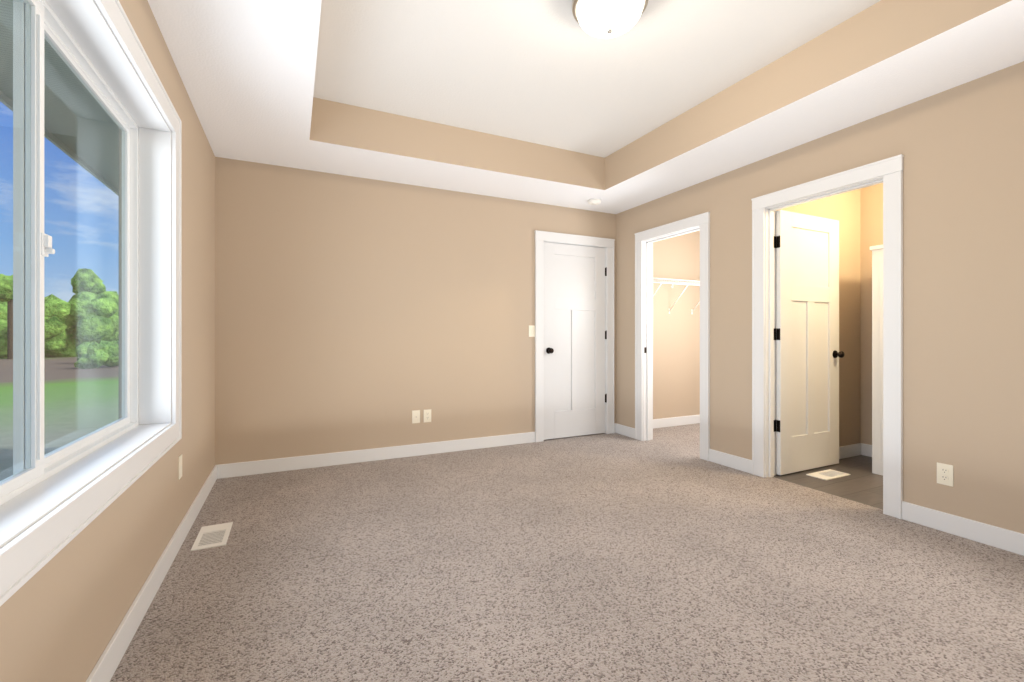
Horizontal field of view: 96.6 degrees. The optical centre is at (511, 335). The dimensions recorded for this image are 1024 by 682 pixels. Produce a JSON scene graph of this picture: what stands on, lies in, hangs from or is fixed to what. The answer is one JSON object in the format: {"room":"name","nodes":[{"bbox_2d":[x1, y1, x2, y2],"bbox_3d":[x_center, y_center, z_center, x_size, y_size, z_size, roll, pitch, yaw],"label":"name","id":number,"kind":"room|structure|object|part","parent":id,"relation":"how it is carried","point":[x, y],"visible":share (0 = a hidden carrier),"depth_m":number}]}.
{"room":"empty bedroom","nodes":[
{"label":"empty bedroom","id":0,"kind":"room"},
{"bbox_2d":[0,0,214,681],"bbox_3d":[-1.324,-0.420,1.305,0.200,3.000,4.870,0,0,-26],"label":"wall","id":1,"kind":"structure","parent":0,"point":[64,611],"depth_m":1.80},
{"bbox_2d":[0,0,181,605],"bbox_3d":[-1.290,-0.280,1.349,0.149,1.598,2.028,0,0,-26],"label":"window","id":2,"kind":"structure","parent":1,"relation":"in","point":[44,522],"depth_m":1.81},
{"bbox_2d":[0,0,138,505],"bbox_3d":[-1.370,-0.280,1.310,0.081,1.428,1.858,0,0,-26],"label":"slider","id":3,"kind":"object","parent":2,"relation":"attached to","point":[36,23],"visible":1,"depth_m":1.33},
{"bbox_2d":[86,464,221,681],"bbox_3d":[-1.226,1.028,1.352,0.017,0.105,4.640,0,0,-26],"label":"baseboard","id":4,"kind":"structure","parent":1,"relation":"attached to","point":[124,633],"depth_m":1.78},
{"bbox_2d":[178,454,181,479],"bbox_3d":[-1.718,0.680,2.363,0.006,0.115,0.070,0,0,-26],"label":"outlet","id":5,"kind":"object","parent":1,"relation":"attached to","point":[179,466],"visible":0.98,"depth_m":2.35},
{"bbox_2d":[215,157,699,464],"bbox_3d":[0.113,-0.420,4.635,5.277,3.000,0.115,0,0,-26],"label":"wall","id":6,"kind":"structure","parent":0,"point":[352,313],"depth_m":3.97},
{"bbox_2d":[222,432,534,477],"bbox_3d":[-0.986,1.028,4.035,2.717,0.105,0.014,0,0,-26],"label":"baseboard","id":7,"kind":"structure","parent":6,"relation":"attached to","point":[365,455],"depth_m":3.91},
{"bbox_2d":[412,410,419,422],"bbox_3d":[-0.861,0.730,4.094,0.070,0.115,0.015,0,0,-26],"label":"outlet","id":8,"kind":"object","parent":6,"relation":"attached to","point":[415,416],"visible":1,"depth_m":4.09},
{"bbox_2d":[424,409,430,421],"bbox_3d":[-0.767,0.730,4.143,0.070,0.115,0.008,0,0,-26],"label":"outlet","id":9,"kind":"object","parent":6,"relation":"attached to","point":[427,415],"visible":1,"depth_m":4.14},
{"bbox_2d":[529,325,534,336],"bbox_3d":[0.203,-0.045,4.606,0.070,0.115,0.016,0,0,-26],"label":"light switch","id":10,"kind":"object","parent":6,"relation":"attached to","point":[531,330],"visible":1,"depth_m":4.61},
{"bbox_2d":[535,230,614,441],"bbox_3d":[0.657,0.008,4.882,0.995,2.144,0.142,0,0,-26],"label":"door frame","id":11,"kind":"structure","parent":6,"relation":"attached to","point":[542,237],"depth_m":4.76},
{"bbox_2d":[544,242,606,439],"bbox_3d":[0.690,0.055,4.833,0.799,2.030,0.104,0,0,-26],"label":"back door","id":12,"kind":"structure","parent":6,"relation":"in","point":[575,337],"depth_m":4.84},
{"bbox_2d":[653,278,699,313],"bbox_3d":[1.910,-0.442,5.263,1.276,0.365,0.312,0,0,-26],"label":"wire closet shelf","id":13,"kind":"object","parent":6,"relation":"attached to","point":[686,282],"visible":0.46,"depth_m":5.16},
{"bbox_2d":[653,415,699,428],"bbox_3d":[1.838,1.028,5.392,1.276,0.105,0.017,0,0,-26],"label":"baseboard","id":14,"kind":"structure","parent":6,"relation":"attached to","point":[692,419],"depth_m":5.45},
{"bbox_2d":[110,423,1023,681],"bbox_3d":[1.054,1.140,2.449,5.477,0.120,4.870,0,0,-26],"label":"floor","id":15,"kind":"structure","parent":0,"point":[612,557],"depth_m":2.00},
{"bbox_2d":[191,522,232,550],"bbox_3d":[-1.609,1.077,2.455,0.150,0.006,0.310,0,0,-26],"label":"floor vent","id":16,"kind":"object","parent":15,"relation":"in","point":[216,535],"visible":1,"depth_m":2.44},
{"bbox_2d":[147,0,1023,213],"bbox_3d":[0.464,-1.635,2.166,3.769,0.570,4.640,0,0,-26],"label":"ceiling","id":17,"kind":"structure","parent":0,"point":[246,69],"depth_m":2.79},
{"bbox_2d":[588,199,600,204],"bbox_3d":[0.825,-1.331,4.559,0.132,0.037,0.132,0,0,-26],"label":"smoke detector","id":18,"kind":"object","parent":17,"relation":"attached to","point":[594,201],"visible":1,"depth_m":4.52},
{"bbox_2d":[313,0,880,157],"bbox_3d":[0.464,-1.785,2.166,2.505,0.270,3.380,0,0,-26],"label":"ceiling tray","id":19,"kind":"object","parent":17,"relation":"attached to","point":[551,73],"visible":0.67,"depth_m":2.73},
{"bbox_2d":[572,0,648,38],"bbox_3d":[0.464,-1.544,2.166,0.358,0.213,0.358,0,0,-26],"label":"ceiling light","id":20,"kind":"object","parent":19,"relation":"attached to","point":[574,10],"depth_m":2.12},
{"bbox_3d":[0.464,-1.506,2.166,0.312,0.107,0.312,0,0,-26],"label":"ceiling light shade","id":21,"kind":"part","parent":20,"relation":"part of"},
{"bbox_2d":[776,189,859,446],"bbox_3d":[2.562,-0.420,3.908,1.293,3.000,0.100,0,0,-26],"label":"wall","id":22,"kind":"structure","parent":0,"point":[843,209],"depth_m":4.06},
{"bbox_2d":[839,443,861,458],"bbox_3d":[2.939,1.028,4.026,0.476,0.105,0.014,0,0,-26],"label":"baseboard","id":23,"kind":"structure","parent":22,"relation":"attached to","point":[852,450],"depth_m":4.05},
{"bbox_2d":[616,61,1023,533],"bbox_3d":[2.214,-0.420,3.008,0.115,3.000,4.640,0,0,-26],"label":"wall","id":24,"kind":"structure","parent":0,"point":[960,148],"depth_m":2.54},
{"bbox_2d":[614,423,634,438],"bbox_3d":[1.223,1.028,4.913,0.019,0.105,0.345,0,0,-26],"label":"baseboard","id":25,"kind":"structure","parent":24,"relation":"attached to","point":[620,429],"depth_m":4.92},
{"bbox_2d":[635,212,709,460],"bbox_3d":[1.557,0.008,4.373,0.169,2.144,0.936,0,0,-26],"label":"trim","id":26,"kind":"structure","parent":24,"relation":"attached to","point":[645,240],"depth_m":4.67},
{"bbox_2d":[709,449,751,473],"bbox_3d":[1.790,1.028,3.739,0.014,0.105,0.424,0,0,-26],"label":"baseboard","id":27,"kind":"structure","parent":24,"relation":"attached to","point":[739,463],"depth_m":3.73},
{"bbox_2d":[751,154,903,518],"bbox_3d":[2.148,0.008,3.146,0.169,2.144,0.972,0,0,-26],"label":"door frame","id":28,"kind":"structure","parent":24,"relation":"attached to","point":[888,173],"depth_m":2.97},
{"bbox_2d":[774,210,844,474],"bbox_3d":[2.371,0.053,3.658,0.799,2.030,0.172,0,0,-26],"label":"door","id":29,"kind":"structure","parent":28,"relation":"attached to","point":[808,355],"depth_m":3.63},
{"bbox_2d":[937,462,952,486],"bbox_3d":[2.385,0.765,2.511,0.008,0.115,0.070,0,0,-26],"label":"outlet","id":30,"kind":"object","parent":24,"relation":"attached to","point":[944,474],"visible":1,"depth_m":2.51},
{"bbox_2d":[902,501,1023,555],"bbox_3d":[2.722,1.028,1.801,0.017,0.105,1.965,0,0,-26],"label":"baseboard","id":31,"kind":"structure","parent":24,"relation":"attached to","point":[1005,539],"depth_m":2.43},
{"bbox_2d":[774,455,882,508],"bbox_3d":[3.264,1.140,2.501,1.448,0.120,3.045,0,0,-26],"label":"floor","id":32,"kind":"structure","parent":0,"point":[862,483],"depth_m":3.37},
{"bbox_2d":[806,469,850,479],"bbox_3d":[2.451,1.077,3.532,0.310,0.006,0.150,0,0,-26],"label":"floor vent","id":33,"kind":"object","parent":32,"relation":"in","point":[829,474],"visible":0.98,"depth_m":3.52},
{"bbox_2d":[870,245,882,475],"bbox_3d":[3.284,0.190,3.245,0.564,1.780,1.020,0,0,-26],"label":"door frame","id":34,"kind":"structure","parent":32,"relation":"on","point":[877,359],"depth_m":3.55},
{"bbox_2d":[860,183,882,444],"bbox_3d":[3.476,-0.420,3.615,0.100,3.000,4.640,0,0,-26],"label":"wall","id":35,"kind":"structure","parent":0,"point":[871,215],"depth_m":4.09},
{"bbox_2d":[862,443,871,456],"bbox_3d":[3.794,1.028,2.819,0.017,0.105,2.930,0,0,-26],"label":"baseboard","id":36,"kind":"structure","parent":35,"relation":"attached to","point":[866,448],"depth_m":4.08},
{"label":"outside","id":37,"kind":"structure","parent":0,"visible":0},
{"bbox_2d":[0,356,118,480],"bbox_3d":[-81.087,1.730,-16.829,159.272,0.200,280.000,0,0,-26],"label":"ground","id":38,"kind":"structure","parent":37,"point":[47,406],"depth_m":10.94},
{"bbox_2d":[0,268,118,368],"bbox_3d":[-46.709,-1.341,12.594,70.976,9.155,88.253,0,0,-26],"label":"tree","id":39,"kind":"object","parent":38,"relation":"on","point":[63,322],"depth_m":33.87},
{"bbox_3d":[-1.528,0.155,1.484,0.012,2.950,12.000,0,0,-26],"label":"wall","id":40,"kind":"structure","parent":0,"visible":0},
{"bbox_2d":[0,0,118,195],"bbox_3d":[-1.844,-1.410,1.332,0.713,0.260,12.000,0,0,-26],"label":"soffit","id":41,"kind":"structure","parent":40,"relation":"attached to","point":[4,84],"depth_m":2.71}
]}

